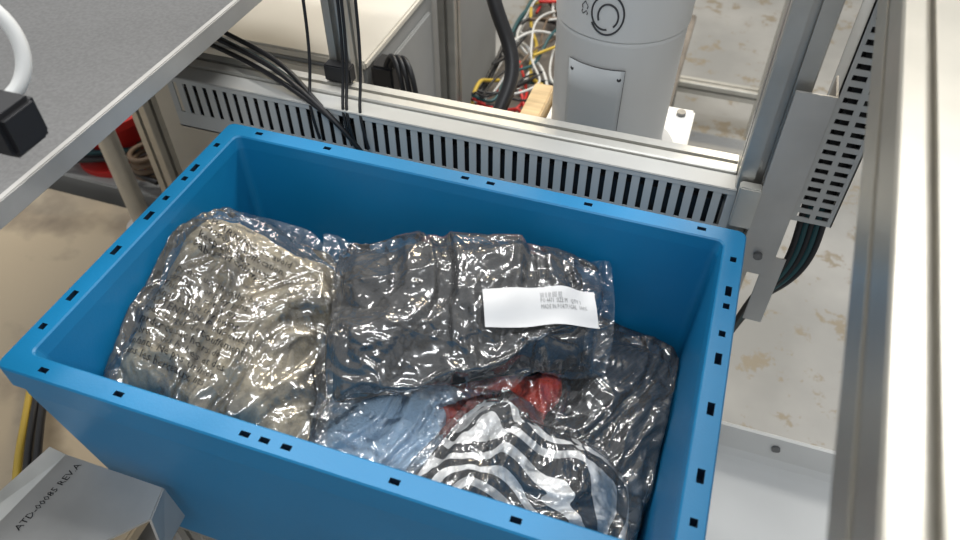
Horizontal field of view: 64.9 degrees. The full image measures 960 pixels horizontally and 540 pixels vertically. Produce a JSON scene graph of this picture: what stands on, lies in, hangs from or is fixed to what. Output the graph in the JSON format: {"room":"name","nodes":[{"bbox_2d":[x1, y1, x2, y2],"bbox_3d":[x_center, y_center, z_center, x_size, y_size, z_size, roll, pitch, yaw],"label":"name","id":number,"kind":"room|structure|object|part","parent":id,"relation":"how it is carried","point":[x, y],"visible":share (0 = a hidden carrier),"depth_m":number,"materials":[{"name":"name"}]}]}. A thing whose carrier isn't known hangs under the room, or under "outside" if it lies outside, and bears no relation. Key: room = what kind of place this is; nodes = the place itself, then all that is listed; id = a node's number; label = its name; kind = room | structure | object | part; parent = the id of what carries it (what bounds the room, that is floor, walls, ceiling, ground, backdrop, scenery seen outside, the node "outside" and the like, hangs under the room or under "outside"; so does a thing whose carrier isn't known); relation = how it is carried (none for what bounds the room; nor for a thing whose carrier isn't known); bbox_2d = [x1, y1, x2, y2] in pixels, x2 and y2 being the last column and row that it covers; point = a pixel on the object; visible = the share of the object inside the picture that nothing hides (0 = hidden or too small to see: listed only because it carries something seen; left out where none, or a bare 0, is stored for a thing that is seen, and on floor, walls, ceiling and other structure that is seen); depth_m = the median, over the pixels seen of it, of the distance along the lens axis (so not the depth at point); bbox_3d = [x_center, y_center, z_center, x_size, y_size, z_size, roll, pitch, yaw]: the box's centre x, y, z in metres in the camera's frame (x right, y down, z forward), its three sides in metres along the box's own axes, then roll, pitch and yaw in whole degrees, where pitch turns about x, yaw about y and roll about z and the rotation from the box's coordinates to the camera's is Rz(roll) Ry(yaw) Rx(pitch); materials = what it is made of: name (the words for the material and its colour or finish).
{"room":"workspace","nodes":[
{"label":"workspace","id":0,"kind":"room"},
{"bbox_2d":[320,0,363,83],"bbox_3d":[-0.172,-0.314,0.905,0.036,2.200,0.047,14,48,13],"label":"post","id":1,"kind":"object","parent":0,"point":[332,68],"depth_m":0.94,"materials":[{"name":"grey metal"}]},
{"bbox_2d":[137,0,862,539],"bbox_3d":[0.145,-0.384,2.570,8.000,0.100,8.500,14,48,13],"label":"floor","id":2,"kind":"structure","parent":0,"point":[784,379],"depth_m":2.08,"materials":[{"name":"concrete"}]},
{"bbox_2d":[0,188,148,539],"bbox_3d":[-1.289,0.381,1.538,1.500,0.330,1.380,14,48,13],"label":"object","id":3,"kind":"structure","parent":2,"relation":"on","point":[51,243],"depth_m":1.68,"materials":[{"name":"beige concrete"}]},
{"bbox_2d":[12,390,46,479],"bbox_3d":[-0.780,0.287,1.320,0.052,0.065,0.640,-14,48,-13],"label":"cables","id":4,"kind":"object","parent":3,"relation":"on","point":[29,444],"visible":0.37,"depth_m":1.30,"materials":[{"name":"yellow rubber"}]},
{"bbox_2d":[98,130,147,228],"bbox_3d":[-0.781,-0.346,1.508,0.080,0.720,0.080,14,48,13],"label":"pole stand","id":5,"kind":"object","parent":3,"relation":"on","point":[111,148],"visible":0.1,"depth_m":1.64,"materials":[{"name":"metal"}]},
{"bbox_2d":[0,0,261,229],"bbox_3d":[-0.580,-0.013,1.139,0.541,0.788,1.350,14,48,13],"label":"table","id":6,"kind":"object","parent":3,"relation":"on","point":[97,64],"visible":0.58,"depth_m":0.80,"materials":[{"name":"metal"}]},
{"bbox_2d":[0,5,47,157],"bbox_3d":[-0.469,-0.142,0.591,0.336,0.182,0.077,14,48,13],"label":"cable","id":7,"kind":"object","parent":6,"relation":"on","point":[22,125],"visible":1,"depth_m":0.53,"materials":[{"name":"white paint"}]},
{"bbox_3d":[-0.671,-0.352,1.479,0.040,0.770,0.040,14,48,13],"label":"plate leg","id":8,"kind":"part","parent":6,"relation":"part of","materials":[{"name":"metal"}]},
{"bbox_2d":[0,447,184,539],"bbox_3d":[-0.404,0.535,1.019,0.172,0.858,0.137,14,48,13],"label":"metal bracket","id":9,"kind":"object","parent":2,"relation":"on","point":[59,495],"visible":1,"depth_m":0.74,"materials":[{"name":"metal"}]},
{"bbox_2d":[49,140,161,207],"bbox_3d":[-0.996,-0.328,2.135,0.660,0.454,0.480,14,48,13],"label":"shelf","id":10,"kind":"object","parent":2,"relation":"on","point":[76,181],"visible":0.18,"depth_m":1.86,"materials":[{"name":"grey metal"}]},
{"bbox_2d":[79,115,145,177],"bbox_3d":[-0.918,-0.361,1.895,0.220,0.155,0.220,14,48,13],"label":"cable reel","id":11,"kind":"object","parent":10,"relation":"on","point":[127,132],"visible":0.16,"depth_m":1.87,"materials":[{"name":"red plastic"}]},
{"bbox_2d":[177,526,216,539],"bbox_3d":[-0.070,0.483,1.192,0.550,0.680,0.310,14,48,13],"label":"stand","id":12,"kind":"object","parent":2,"relation":"on","point":[185,534],"visible":0.02,"depth_m":0.94,"materials":[{"name":"metal"}]},
{"bbox_2d":[0,124,745,539],"bbox_3d":[-0.075,0.133,0.835,0.611,0.320,0.386,14,48,13],"label":"storage tote","id":13,"kind":"object","parent":12,"relation":"on","point":[675,281],"visible":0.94,"depth_m":0.76,"materials":[{"name":"plastic"}]},
{"bbox_2d":[404,388,641,539],"bbox_3d":[0.038,0.215,0.752,0.254,0.121,0.190,14,48,13],"label":"striped garment","id":14,"kind":"object","parent":13,"relation":"in","point":[496,450],"visible":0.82,"depth_m":0.73,"materials":[{"name":"multicoloured fabric"}]},
{"bbox_2d":[308,378,463,474],"bbox_3d":[-0.106,0.179,0.801,0.206,0.088,0.199,16,48,15],"label":"garment","id":15,"kind":"object","parent":14,"relation":"on","point":[390,430],"visible":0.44,"depth_m":0.79,"materials":[{"name":"blue fabric"}]},
{"bbox_2d":[103,207,344,440],"bbox_3d":[-0.226,0.062,0.796,0.258,0.134,0.277,14,48,13],"label":"garment","id":16,"kind":"object","parent":15,"relation":"on","point":[237,327],"visible":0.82,"depth_m":0.78,"materials":[{"name":"fabric"}]},
{"bbox_2d":[123,265,265,386],"bbox_3d":[-0.286,0.056,0.764,0.114,0.040,0.106,14,48,13],"label":"print","id":17,"kind":"object","parent":16,"relation":"attached to","point":[205,326],"depth_m":0.76,"materials":[{"name":"black"}]},
{"bbox_2d":[193,219,292,286],"bbox_3d":[-0.250,-0.017,0.810,0.102,0.043,0.039,16,48,15],"label":"print","id":18,"kind":"object","parent":16,"relation":"attached to","point":[221,248],"depth_m":0.82,"materials":[{"name":"black"}]},
{"bbox_2d":[432,371,566,437],"bbox_3d":[0.021,0.155,0.810,0.187,0.068,0.127,5,46,5],"label":"garment","id":19,"kind":"object","parent":15,"relation":"on","point":[542,390],"visible":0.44,"depth_m":0.80,"materials":[{"name":"fabric"}]},
{"bbox_2d":[525,317,678,527],"bbox_3d":[0.119,0.150,0.826,0.170,0.093,0.232,14,48,13],"label":"garment","id":20,"kind":"object","parent":13,"relation":"in","point":[621,407],"visible":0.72,"depth_m":0.80,"materials":[{"name":"black fabric"}]},
{"bbox_2d":[325,230,603,401],"bbox_3d":[-0.017,0.039,0.805,0.326,0.105,0.231,-1,46,-1],"label":"garment","id":21,"kind":"object","parent":20,"relation":"on","point":[422,314],"visible":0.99,"depth_m":0.77,"materials":[{"name":"fabric"}]},
{"bbox_2d":[540,291,587,308],"bbox_3d":[0.085,0.031,0.769,0.048,0.012,0.016,-3,46,-3],"label":"print","id":22,"kind":"object","parent":21,"relation":"on","point":[548,299],"depth_m":0.77,"materials":[{"name":"grey paper"}]},
{"bbox_3d":[-0.071,0.209,0.916,0.445,0.069,0.249,14,48,13],"label":"garment","id":23,"kind":"object","parent":13,"relation":"in","visible":0},
{"bbox_2d":[310,308,340,431],"bbox_3d":[-0.202,0.110,0.903,0.207,0.095,0.254,14,48,13],"label":"garment","id":24,"kind":"object","parent":23,"relation":"on","point":[322,388],"visible":0.05,"depth_m":0.85,"materials":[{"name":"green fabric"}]},
{"bbox_2d":[155,0,435,170],"bbox_3d":[-0.367,-0.262,1.806,0.670,0.832,0.368,14,48,13],"label":"base cabinet","id":25,"kind":"object","parent":2,"relation":"on","point":[397,43],"visible":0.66,"depth_m":1.48,"materials":[{"name":"grey metal"}]},
{"bbox_3d":[-0.468,-0.166,1.712,0.535,0.735,0.010,14,48,13],"label":"door","id":26,"kind":"part","parent":25,"relation":"part of","materials":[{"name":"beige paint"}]},
{"bbox_2d":[394,12,434,96],"bbox_3d":[-0.140,-0.288,1.742,0.008,0.560,0.200,14,48,13],"label":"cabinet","id":27,"kind":"object","parent":25,"relation":"attached to","point":[415,43],"depth_m":1.60,"materials":[{"name":"grey metal"}]},
{"bbox_2d":[437,0,461,101],"bbox_3d":[-0.069,-0.827,1.400,0.040,2.200,0.040,14,48,13],"label":"post","id":28,"kind":"object","parent":2,"relation":"on","point":[448,11],"visible":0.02,"depth_m":1.72,"materials":[{"name":"grey metal"}]},
{"bbox_2d":[431,0,495,103],"bbox_3d":[-0.192,-0.593,2.137,0.360,0.815,0.520,14,48,13],"label":"base cabinet","id":29,"kind":"object","parent":2,"relation":"on","point":[478,30],"visible":0.08,"depth_m":2.09,"materials":[{"name":"grey metal"}]},
{"bbox_2d":[187,53,762,228],"bbox_3d":[-0.149,-0.171,0.965,0.962,0.125,0.083,14,48,13],"label":"aluminium crossbar","id":30,"kind":"object","parent":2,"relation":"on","point":[748,195],"visible":0.26,"depth_m":0.90,"materials":[{"name":"silver metal"}]},
{"bbox_2d":[210,0,369,150],"bbox_3d":[-0.342,-0.671,0.661,0.541,1.152,0.080,29,53,26],"label":"cables","id":31,"kind":"object","parent":30,"relation":"hanging from","point":[298,87],"visible":0.86,"depth_m":0.93,"materials":[{"name":"black plastic"}]},
{"bbox_2d":[167,67,736,227],"bbox_3d":[-0.062,-0.150,0.934,0.729,0.081,0.027,14,48,13],"label":"duct","id":32,"kind":"object","parent":30,"relation":"attached to","point":[212,101],"visible":0.9,"depth_m":0.91,"materials":[{"name":"grey plastic"}]},
{"bbox_2d":[520,83,552,117],"bbox_3d":[0.080,0.063,1.458,0.031,0.880,0.150,14,48,13],"label":"wooden block","id":33,"kind":"object","parent":2,"relation":"on","point":[538,103],"visible":0.18,"depth_m":1.16,"materials":[{"name":"brown wood"}]},
{"bbox_2d":[485,4,696,112],"bbox_3d":[0.311,-0.424,2.240,0.475,0.430,0.730,14,48,13],"label":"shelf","id":34,"kind":"object","parent":2,"relation":"on","point":[544,60],"visible":0.13,"depth_m":2.11,"materials":[{"name":"metal"}]},
{"bbox_2d":[471,0,556,112],"bbox_3d":[0.298,-0.605,2.052,0.448,0.078,0.690,14,48,13],"label":"cable tangle","id":35,"kind":"object","parent":34,"relation":"on","point":[480,100],"visible":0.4,"depth_m":1.99,"materials":[{"name":"multicoloured plastic"}]},
{"bbox_3d":[0.619,-0.590,2.420,0.030,0.400,0.030,14,48,13],"label":"leg","id":36,"kind":"part","parent":34,"relation":"part of","materials":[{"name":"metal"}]},
{"bbox_2d":[547,0,695,144],"bbox_3d":[0.212,-0.081,1.222,0.251,1.420,0.240,14,48,13],"label":"robot arm","id":37,"kind":"object","parent":2,"relation":"on","point":[616,64],"visible":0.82,"depth_m":0.93,"materials":[{"name":"paint"}]},
{"bbox_2d":[486,0,518,110],"bbox_3d":[0.016,-0.316,1.148,0.089,0.656,0.312,2,46,2],"label":"cable","id":38,"kind":"object","parent":37,"relation":"attached to","point":[496,8],"visible":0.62,"depth_m":1.12,"materials":[{"name":"black plastic"}]},
{"bbox_3d":[0.143,-0.198,0.984,0.073,0.155,0.013,21,50,19],"label":"access panel","id":39,"kind":"part","parent":37,"relation":"part of","materials":[{"name":"grey"}]},
{"bbox_3d":[0.194,-0.184,1.124,0.215,0.020,0.240,14,48,13],"label":"mount plate","id":40,"kind":"part","parent":37,"relation":"part of","materials":[{"name":"white paint"}]},
{"bbox_2d":[534,0,788,137],"bbox_3d":[0.594,-1.384,1.768,0.950,2.440,0.040,14,48,13],"label":"frame","id":41,"kind":"object","parent":2,"relation":"on","point":[692,85],"visible":0.37,"depth_m":2.48,"materials":[{"name":"metal"}]},
{"bbox_3d":[0.761,-0.601,2.499,0.300,0.040,0.040,14,48,13],"label":"rail","id":42,"kind":"part","parent":41,"relation":"part of","materials":[{"name":"metal"}]},
{"bbox_3d":[0.920,-1.290,1.705,0.040,2.400,0.040,14,48,13],"label":"post","id":43,"kind":"part","parent":41,"relation":"part of","materials":[{"name":"metal"}]},
{"bbox_2d":[705,421,834,539],"bbox_3d":[0.504,0.611,1.122,0.512,0.602,0.392,14,48,13],"label":"metal plate","id":44,"kind":"object","parent":2,"relation":"on","point":[767,486],"visible":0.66,"depth_m":1.08,"materials":[{"name":"paint"}]},
{"bbox_2d":[725,0,845,321],"bbox_3d":[0.317,-0.155,0.751,0.077,2.200,0.062,14,48,13],"label":"frame post","id":45,"kind":"object","parent":2,"relation":"on","point":[789,123],"visible":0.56,"depth_m":0.75,"materials":[{"name":"metal"}]},
{"bbox_2d":[791,0,877,227],"bbox_3d":[0.382,-0.175,0.767,0.045,0.295,0.060,14,48,13],"label":"duct","id":46,"kind":"object","parent":45,"relation":"attached to","point":[839,155],"visible":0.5,"depth_m":0.77,"materials":[{"name":"grey plastic"}]},
{"bbox_2d":[734,192,836,331],"bbox_3d":[0.366,0.013,0.936,0.063,0.302,0.053,14,48,13],"label":"cable bundle","id":47,"kind":"object","parent":46,"relation":"hanging from","point":[806,240],"visible":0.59,"depth_m":0.88,"materials":[{"name":"black plastic"}]},
{"bbox_2d":[826,0,959,539],"bbox_3d":[0.364,-0.268,0.602,0.062,0.057,2.300,16,48,15],"label":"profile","id":48,"kind":"object","parent":45,"relation":"attached to","point":[896,474],"visible":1,"depth_m":0.31,"materials":[{"name":"metal"}]}
]}

